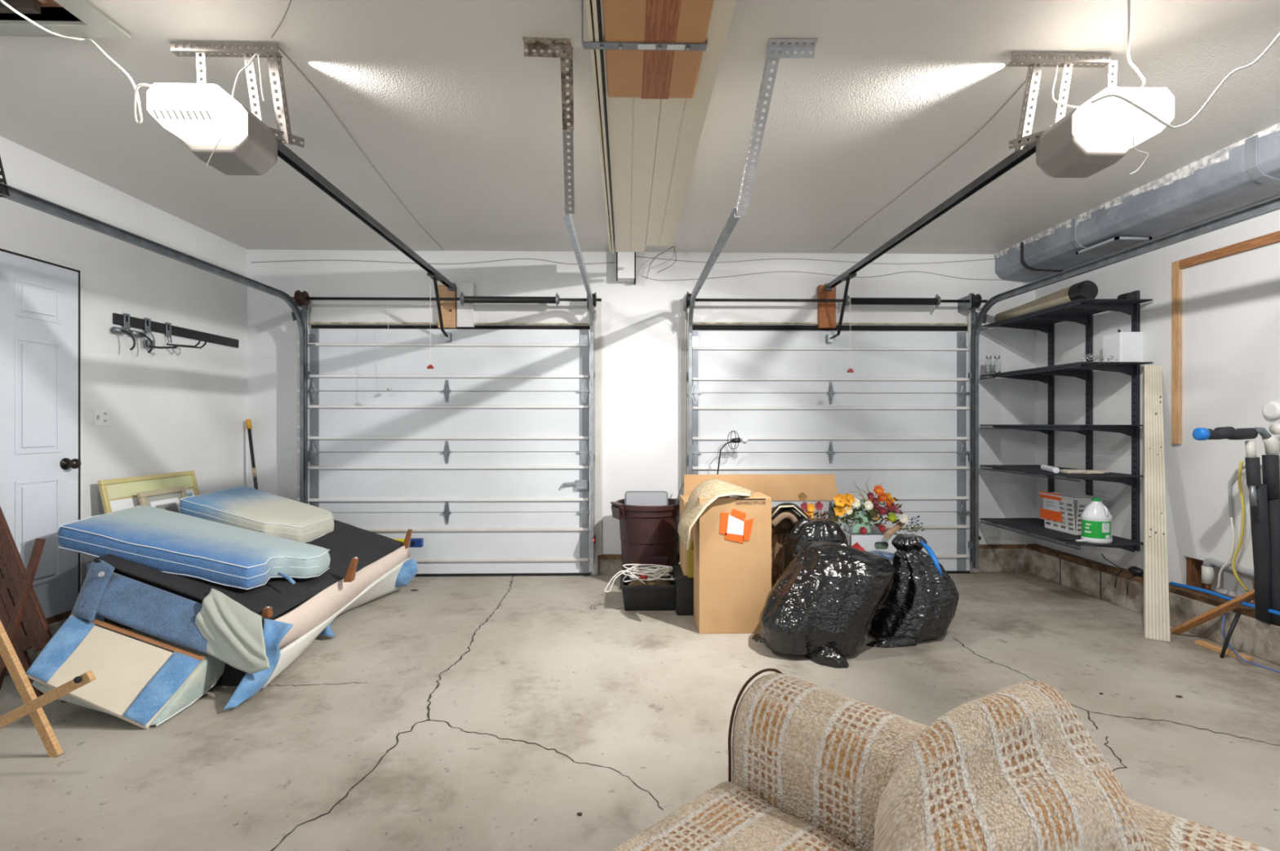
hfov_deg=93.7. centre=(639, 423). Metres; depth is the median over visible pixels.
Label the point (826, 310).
block
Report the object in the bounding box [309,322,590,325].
trim
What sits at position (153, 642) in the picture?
sofa
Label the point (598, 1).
strip
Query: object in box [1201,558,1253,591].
drain elbow
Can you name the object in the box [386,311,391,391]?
pull cord
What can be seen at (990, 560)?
baseboard
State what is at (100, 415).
outlet plate
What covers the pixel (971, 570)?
trim
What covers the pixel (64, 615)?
trim
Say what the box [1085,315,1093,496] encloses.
shelf standard
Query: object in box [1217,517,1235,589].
tubing
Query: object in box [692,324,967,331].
trim
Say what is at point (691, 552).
spray bottle
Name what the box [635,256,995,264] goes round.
cable
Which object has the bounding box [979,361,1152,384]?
wire shelf
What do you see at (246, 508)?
seat cushion
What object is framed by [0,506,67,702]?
wooden folding chair
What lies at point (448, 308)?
block
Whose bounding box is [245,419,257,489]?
handle
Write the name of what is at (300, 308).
trim
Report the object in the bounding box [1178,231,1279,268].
wood strip
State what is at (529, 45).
door track
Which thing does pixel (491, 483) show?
door
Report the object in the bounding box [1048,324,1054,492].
shelf standard
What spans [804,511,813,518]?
flower
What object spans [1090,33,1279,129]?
extension cord
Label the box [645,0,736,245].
panel
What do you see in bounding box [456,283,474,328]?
block
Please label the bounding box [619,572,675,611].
storage tote
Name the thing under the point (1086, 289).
roll
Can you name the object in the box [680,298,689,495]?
trim
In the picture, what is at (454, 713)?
floor
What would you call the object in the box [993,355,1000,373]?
glass jar
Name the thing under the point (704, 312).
door header
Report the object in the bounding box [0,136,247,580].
wall
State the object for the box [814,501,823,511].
flower
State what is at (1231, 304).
wall
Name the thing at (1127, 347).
box
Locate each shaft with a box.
[291,290,601,503]
[683,292,987,564]
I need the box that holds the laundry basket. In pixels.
[1039,491,1106,535]
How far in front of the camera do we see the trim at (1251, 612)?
3.62 m
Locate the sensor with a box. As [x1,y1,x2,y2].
[593,535,595,543]
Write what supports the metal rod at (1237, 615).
on the floor
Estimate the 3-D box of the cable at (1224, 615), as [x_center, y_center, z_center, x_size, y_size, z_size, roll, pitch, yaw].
[3.299,1.187,3.275,0.132,0.208,0.443,0,0,10]
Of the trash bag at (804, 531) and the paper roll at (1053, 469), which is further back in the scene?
the paper roll at (1053, 469)
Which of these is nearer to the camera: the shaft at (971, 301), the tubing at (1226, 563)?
the tubing at (1226, 563)
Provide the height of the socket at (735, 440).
0.046 m
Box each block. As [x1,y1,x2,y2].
[438,284,457,328]
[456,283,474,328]
[817,284,835,328]
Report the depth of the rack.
2.02 m
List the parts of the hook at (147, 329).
stem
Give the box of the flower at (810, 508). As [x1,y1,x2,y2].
[806,502,815,512]
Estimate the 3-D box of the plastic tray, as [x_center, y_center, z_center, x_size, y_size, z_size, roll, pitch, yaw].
[0.052,0.709,4.864,0.353,0.323,0.020,0,0,-1]
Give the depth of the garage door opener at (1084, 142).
2.38 m
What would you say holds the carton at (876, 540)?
on the carton
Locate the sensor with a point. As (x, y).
(594, 536)
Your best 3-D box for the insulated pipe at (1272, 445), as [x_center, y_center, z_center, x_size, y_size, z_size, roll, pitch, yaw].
[3.276,0.082,3.215,0.588,0.168,0.066,0,0,-1]
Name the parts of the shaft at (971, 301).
plate, plate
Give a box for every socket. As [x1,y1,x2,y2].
[102,411,107,416]
[102,418,107,423]
[731,437,740,443]
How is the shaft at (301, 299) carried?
attached to the door track at (7, 192)
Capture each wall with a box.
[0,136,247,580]
[247,249,1035,554]
[1035,193,1279,601]
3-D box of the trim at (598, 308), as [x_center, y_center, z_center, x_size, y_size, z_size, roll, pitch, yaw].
[-0.378,0.112,5.145,0.096,2.357,0.035,0,0,-1]
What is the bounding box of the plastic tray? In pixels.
[624,491,667,506]
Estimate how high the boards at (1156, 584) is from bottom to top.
1.685 m
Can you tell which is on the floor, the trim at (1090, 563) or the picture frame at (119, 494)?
the picture frame at (119, 494)
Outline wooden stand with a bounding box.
[0,620,96,757]
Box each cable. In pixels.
[250,258,614,264]
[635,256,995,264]
[641,271,989,280]
[1221,613,1279,673]
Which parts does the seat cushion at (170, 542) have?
denim strip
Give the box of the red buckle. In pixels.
[638,571,648,582]
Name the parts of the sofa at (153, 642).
panel, arm panel, arm, frame, leg, rail, leg, leg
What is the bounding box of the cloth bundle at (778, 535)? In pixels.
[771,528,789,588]
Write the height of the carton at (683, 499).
0.507 m
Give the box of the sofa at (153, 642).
[26,520,417,729]
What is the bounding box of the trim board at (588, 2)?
[585,0,611,253]
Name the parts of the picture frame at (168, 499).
moulding, moulding, moulding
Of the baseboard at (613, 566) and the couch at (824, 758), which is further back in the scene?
the baseboard at (613, 566)
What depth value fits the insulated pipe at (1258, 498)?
3.21 m
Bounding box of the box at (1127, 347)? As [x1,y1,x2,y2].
[1102,329,1142,362]
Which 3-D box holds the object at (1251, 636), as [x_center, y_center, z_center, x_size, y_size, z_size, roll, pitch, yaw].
[3.499,1.187,1.365,0.102,0.206,7.770,0,0,-1]
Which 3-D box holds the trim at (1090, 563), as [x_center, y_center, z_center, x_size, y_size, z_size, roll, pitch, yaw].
[3.447,1.067,4.553,0.100,0.035,1.393,0,0,-1]
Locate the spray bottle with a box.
[687,542,693,577]
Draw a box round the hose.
[1169,582,1279,615]
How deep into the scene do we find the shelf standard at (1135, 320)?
4.18 m
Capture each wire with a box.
[271,0,291,38]
[278,47,444,250]
[832,76,1030,249]
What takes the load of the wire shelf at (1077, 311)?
attached to the shelf standard at (1089, 329)
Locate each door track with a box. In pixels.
[0,156,310,503]
[522,36,595,571]
[685,39,817,474]
[967,196,1279,569]
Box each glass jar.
[985,355,992,374]
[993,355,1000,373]
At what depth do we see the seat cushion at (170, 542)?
3.25 m
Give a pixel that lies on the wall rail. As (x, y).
(117, 319)
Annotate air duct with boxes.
[994,122,1279,281]
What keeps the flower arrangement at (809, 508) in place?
on the mat at (783, 516)
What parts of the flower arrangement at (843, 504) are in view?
flower, flower, flower, flower, flower, flower, pot, flower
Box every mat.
[677,479,752,550]
[771,502,809,528]
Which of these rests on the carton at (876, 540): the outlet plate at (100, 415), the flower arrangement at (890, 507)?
the flower arrangement at (890, 507)
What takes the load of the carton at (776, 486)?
on the floor
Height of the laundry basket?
0.283 m
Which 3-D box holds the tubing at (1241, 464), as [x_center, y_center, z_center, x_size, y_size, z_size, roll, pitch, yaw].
[3.453,0.592,3.460,0.146,0.763,0.069,0,0,-36]
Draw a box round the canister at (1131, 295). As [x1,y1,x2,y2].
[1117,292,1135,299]
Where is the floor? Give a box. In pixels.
[0,572,1279,850]
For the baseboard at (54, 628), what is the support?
attached to the wall at (180, 409)
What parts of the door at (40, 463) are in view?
panel, panel, panel, knob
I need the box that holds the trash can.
[609,497,679,573]
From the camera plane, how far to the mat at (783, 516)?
4.05 m
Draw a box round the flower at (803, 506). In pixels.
[800,502,807,511]
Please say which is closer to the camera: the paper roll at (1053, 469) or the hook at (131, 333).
the hook at (131, 333)
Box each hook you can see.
[111,313,153,353]
[143,317,179,348]
[165,322,207,348]
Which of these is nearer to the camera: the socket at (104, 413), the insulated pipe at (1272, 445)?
the insulated pipe at (1272, 445)
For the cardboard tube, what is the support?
in the carton at (876, 540)
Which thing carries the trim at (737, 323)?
attached to the wall at (641, 321)
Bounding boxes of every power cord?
[0,0,164,124]
[1126,0,1145,100]
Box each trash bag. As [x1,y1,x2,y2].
[751,540,894,668]
[778,517,848,577]
[865,533,959,648]
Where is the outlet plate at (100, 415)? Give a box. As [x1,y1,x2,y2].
[93,408,108,426]
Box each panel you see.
[600,0,661,252]
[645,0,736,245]
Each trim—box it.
[0,244,84,590]
[45,609,72,625]
[297,304,309,504]
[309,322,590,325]
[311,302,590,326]
[311,324,590,329]
[590,301,601,574]
[597,554,679,559]
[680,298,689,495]
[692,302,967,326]
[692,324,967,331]
[693,322,968,325]
[966,307,977,572]
[978,544,1026,548]
[1026,543,1180,592]
[1171,587,1270,622]
[1186,556,1254,608]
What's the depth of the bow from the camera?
3.53 m
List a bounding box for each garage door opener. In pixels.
[153,41,456,368]
[824,52,1148,373]
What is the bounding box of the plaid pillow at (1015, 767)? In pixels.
[873,681,1154,850]
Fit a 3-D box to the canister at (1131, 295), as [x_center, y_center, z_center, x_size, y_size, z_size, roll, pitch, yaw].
[3.386,-0.875,4.178,0.068,0.068,0.080,0,0,-1]
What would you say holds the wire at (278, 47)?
attached to the ceiling
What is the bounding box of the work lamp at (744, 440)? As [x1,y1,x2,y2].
[716,431,748,474]
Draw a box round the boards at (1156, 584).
[1142,364,1170,641]
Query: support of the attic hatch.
attached to the ceiling
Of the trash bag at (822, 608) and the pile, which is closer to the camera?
the trash bag at (822, 608)
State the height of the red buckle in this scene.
0.070 m
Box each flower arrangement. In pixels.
[798,492,838,521]
[830,493,878,533]
[853,476,924,534]
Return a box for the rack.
[581,0,707,51]
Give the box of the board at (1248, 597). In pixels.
[1170,589,1254,635]
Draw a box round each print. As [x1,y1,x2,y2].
[149,497,180,513]
[155,502,179,513]
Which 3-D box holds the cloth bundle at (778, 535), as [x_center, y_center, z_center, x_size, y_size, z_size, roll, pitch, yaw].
[0.980,1.010,4.224,0.176,0.554,0.149,0,0,2]
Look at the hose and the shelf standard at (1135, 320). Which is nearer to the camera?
the hose
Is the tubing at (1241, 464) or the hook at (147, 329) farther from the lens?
the hook at (147, 329)
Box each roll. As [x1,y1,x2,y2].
[994,280,1097,321]
[1040,464,1059,473]
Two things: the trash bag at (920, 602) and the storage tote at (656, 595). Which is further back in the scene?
the storage tote at (656, 595)
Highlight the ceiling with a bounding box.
[0,0,1279,254]
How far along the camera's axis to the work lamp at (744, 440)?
4.91 m
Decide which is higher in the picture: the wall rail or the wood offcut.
the wall rail
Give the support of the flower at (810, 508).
on the flower arrangement at (809, 508)
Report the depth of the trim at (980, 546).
5.21 m
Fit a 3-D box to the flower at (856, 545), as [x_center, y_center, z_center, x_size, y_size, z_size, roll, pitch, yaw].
[1.279,0.743,3.521,0.094,0.089,0.037,0,0,-14]
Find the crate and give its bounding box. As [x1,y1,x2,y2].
[672,564,693,615]
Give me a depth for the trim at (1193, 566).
3.83 m
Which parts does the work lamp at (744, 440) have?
bulb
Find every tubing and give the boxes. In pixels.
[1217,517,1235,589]
[1231,461,1249,591]
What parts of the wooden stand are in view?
leg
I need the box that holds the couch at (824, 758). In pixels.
[728,668,1273,850]
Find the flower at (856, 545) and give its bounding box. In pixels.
[851,542,864,551]
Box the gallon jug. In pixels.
[1080,497,1112,544]
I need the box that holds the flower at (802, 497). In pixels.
[798,492,807,502]
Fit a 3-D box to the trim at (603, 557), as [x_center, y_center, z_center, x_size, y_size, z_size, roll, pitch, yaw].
[-0.004,1.143,5.151,0.714,0.035,0.040,0,0,-1]
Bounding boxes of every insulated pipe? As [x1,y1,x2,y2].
[1192,423,1279,454]
[1244,440,1272,622]
[1262,454,1279,626]
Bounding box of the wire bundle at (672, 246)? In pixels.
[643,246,675,278]
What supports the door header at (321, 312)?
attached to the wall at (641, 321)
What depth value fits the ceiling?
2.80 m
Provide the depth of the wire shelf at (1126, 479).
4.26 m
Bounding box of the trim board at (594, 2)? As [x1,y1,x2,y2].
[591,0,614,253]
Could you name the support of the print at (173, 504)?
attached to the picture frame at (168, 499)
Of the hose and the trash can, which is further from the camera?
the trash can
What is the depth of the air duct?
3.69 m
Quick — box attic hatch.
[0,0,130,38]
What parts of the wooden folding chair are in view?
rail, leg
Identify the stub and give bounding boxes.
[616,252,635,284]
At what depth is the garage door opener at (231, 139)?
2.32 m
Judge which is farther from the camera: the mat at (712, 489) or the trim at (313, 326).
the trim at (313, 326)
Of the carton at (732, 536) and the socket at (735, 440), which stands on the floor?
the carton at (732, 536)
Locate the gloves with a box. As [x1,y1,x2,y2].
[1059,469,1109,474]
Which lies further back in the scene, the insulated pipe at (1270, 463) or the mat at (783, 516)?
the mat at (783, 516)
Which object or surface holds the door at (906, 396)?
in the wall at (641, 321)
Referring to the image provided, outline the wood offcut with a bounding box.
[1195,640,1253,662]
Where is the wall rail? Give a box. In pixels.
[112,313,238,347]
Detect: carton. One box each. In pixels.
[680,495,693,576]
[684,474,837,501]
[693,492,771,634]
[840,524,899,553]
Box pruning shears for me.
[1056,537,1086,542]
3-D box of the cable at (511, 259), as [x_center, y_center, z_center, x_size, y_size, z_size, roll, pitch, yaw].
[-1.758,-1.391,5.127,3.085,0.055,0.006,0,0,-1]
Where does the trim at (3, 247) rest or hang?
attached to the wall at (180, 409)
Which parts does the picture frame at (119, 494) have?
moulding, moulding, moulding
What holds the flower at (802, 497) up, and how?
on the flower arrangement at (809, 508)
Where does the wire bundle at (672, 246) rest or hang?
hanging from the ceiling
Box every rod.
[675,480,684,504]
[1219,612,1240,658]
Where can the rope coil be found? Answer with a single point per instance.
(655, 572)
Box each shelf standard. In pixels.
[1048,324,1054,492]
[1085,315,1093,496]
[1131,290,1140,551]
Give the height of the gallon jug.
0.304 m
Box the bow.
[840,542,864,551]
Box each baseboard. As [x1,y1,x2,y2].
[4,618,66,675]
[597,559,679,574]
[974,548,1026,572]
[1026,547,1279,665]
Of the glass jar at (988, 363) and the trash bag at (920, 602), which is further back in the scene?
the glass jar at (988, 363)
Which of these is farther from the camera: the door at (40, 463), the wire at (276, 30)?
the door at (40, 463)
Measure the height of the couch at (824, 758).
0.617 m
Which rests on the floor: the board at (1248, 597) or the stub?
the board at (1248, 597)
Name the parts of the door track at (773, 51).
rail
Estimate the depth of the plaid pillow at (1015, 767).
0.98 m
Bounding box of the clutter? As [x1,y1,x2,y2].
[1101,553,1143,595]
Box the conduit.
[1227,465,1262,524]
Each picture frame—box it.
[97,470,199,514]
[137,486,187,513]
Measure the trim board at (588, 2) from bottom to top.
0.110 m
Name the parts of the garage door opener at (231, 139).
rail, release handle, release cord, arm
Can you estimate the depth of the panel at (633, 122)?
2.96 m
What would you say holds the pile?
on the wire shelf at (1080, 370)
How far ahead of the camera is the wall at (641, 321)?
5.17 m
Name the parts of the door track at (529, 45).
rail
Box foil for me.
[869,550,893,564]
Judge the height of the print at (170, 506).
0.173 m
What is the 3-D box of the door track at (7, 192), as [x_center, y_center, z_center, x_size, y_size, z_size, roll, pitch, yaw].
[-2.764,-0.129,3.747,0.054,2.718,2.623,0,0,-1]
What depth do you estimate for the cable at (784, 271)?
5.20 m
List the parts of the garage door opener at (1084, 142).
arm, release handle, release cord, rail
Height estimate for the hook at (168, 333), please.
0.176 m
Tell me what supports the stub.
attached to the wall at (641, 321)
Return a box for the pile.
[1080,353,1117,362]
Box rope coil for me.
[604,562,680,592]
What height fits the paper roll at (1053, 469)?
0.042 m
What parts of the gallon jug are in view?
label panel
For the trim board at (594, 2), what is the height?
0.110 m
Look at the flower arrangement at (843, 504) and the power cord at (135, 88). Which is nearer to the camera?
the power cord at (135, 88)
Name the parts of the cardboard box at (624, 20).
veneer strip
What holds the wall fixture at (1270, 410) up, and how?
attached to the wall at (1231, 304)
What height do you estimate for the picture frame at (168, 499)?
0.856 m
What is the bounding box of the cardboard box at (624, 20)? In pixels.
[602,0,713,99]
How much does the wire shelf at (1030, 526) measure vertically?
0.086 m
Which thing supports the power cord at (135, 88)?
hanging from the attic hatch
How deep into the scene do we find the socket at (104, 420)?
3.70 m
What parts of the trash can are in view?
handle, panel, handle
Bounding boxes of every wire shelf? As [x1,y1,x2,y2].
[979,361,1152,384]
[979,424,1142,437]
[979,465,1143,487]
[979,518,1143,552]
[980,298,1152,333]
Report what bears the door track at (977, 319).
hanging from the ceiling
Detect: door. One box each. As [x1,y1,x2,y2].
[0,250,80,618]
[306,328,590,577]
[692,331,971,573]
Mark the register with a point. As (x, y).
(1108, 245)
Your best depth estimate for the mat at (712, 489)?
3.72 m
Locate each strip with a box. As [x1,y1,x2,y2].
[597,0,614,248]
[1171,260,1182,444]
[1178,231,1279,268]
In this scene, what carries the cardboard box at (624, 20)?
on the rack
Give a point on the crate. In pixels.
(684, 585)
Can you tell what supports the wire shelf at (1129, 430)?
attached to the shelf standard at (1089, 329)
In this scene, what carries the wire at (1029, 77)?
attached to the ceiling
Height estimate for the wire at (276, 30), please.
0.052 m
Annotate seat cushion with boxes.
[54,505,330,590]
[179,486,333,542]
[611,782,855,850]
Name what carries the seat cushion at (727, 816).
on the couch at (824, 758)
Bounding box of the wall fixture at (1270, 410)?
[1262,401,1279,419]
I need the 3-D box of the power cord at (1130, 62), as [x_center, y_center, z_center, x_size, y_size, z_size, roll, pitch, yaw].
[1.701,-1.319,2.084,0.280,0.313,0.047,0,0,-42]
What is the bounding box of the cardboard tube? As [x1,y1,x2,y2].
[884,521,905,538]
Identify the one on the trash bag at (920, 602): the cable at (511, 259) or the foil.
the foil
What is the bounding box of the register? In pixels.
[1075,236,1151,254]
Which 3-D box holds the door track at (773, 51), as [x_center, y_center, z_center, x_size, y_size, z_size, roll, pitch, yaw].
[0.493,-0.139,3.714,0.190,2.738,2.839,0,0,-4]
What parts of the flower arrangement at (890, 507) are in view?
flower, grass blade, flower, grass blade, flower, flower, flower, flower, flower, flower, flower, flower, flower, flower, flower, flower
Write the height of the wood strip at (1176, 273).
1.183 m
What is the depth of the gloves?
4.25 m

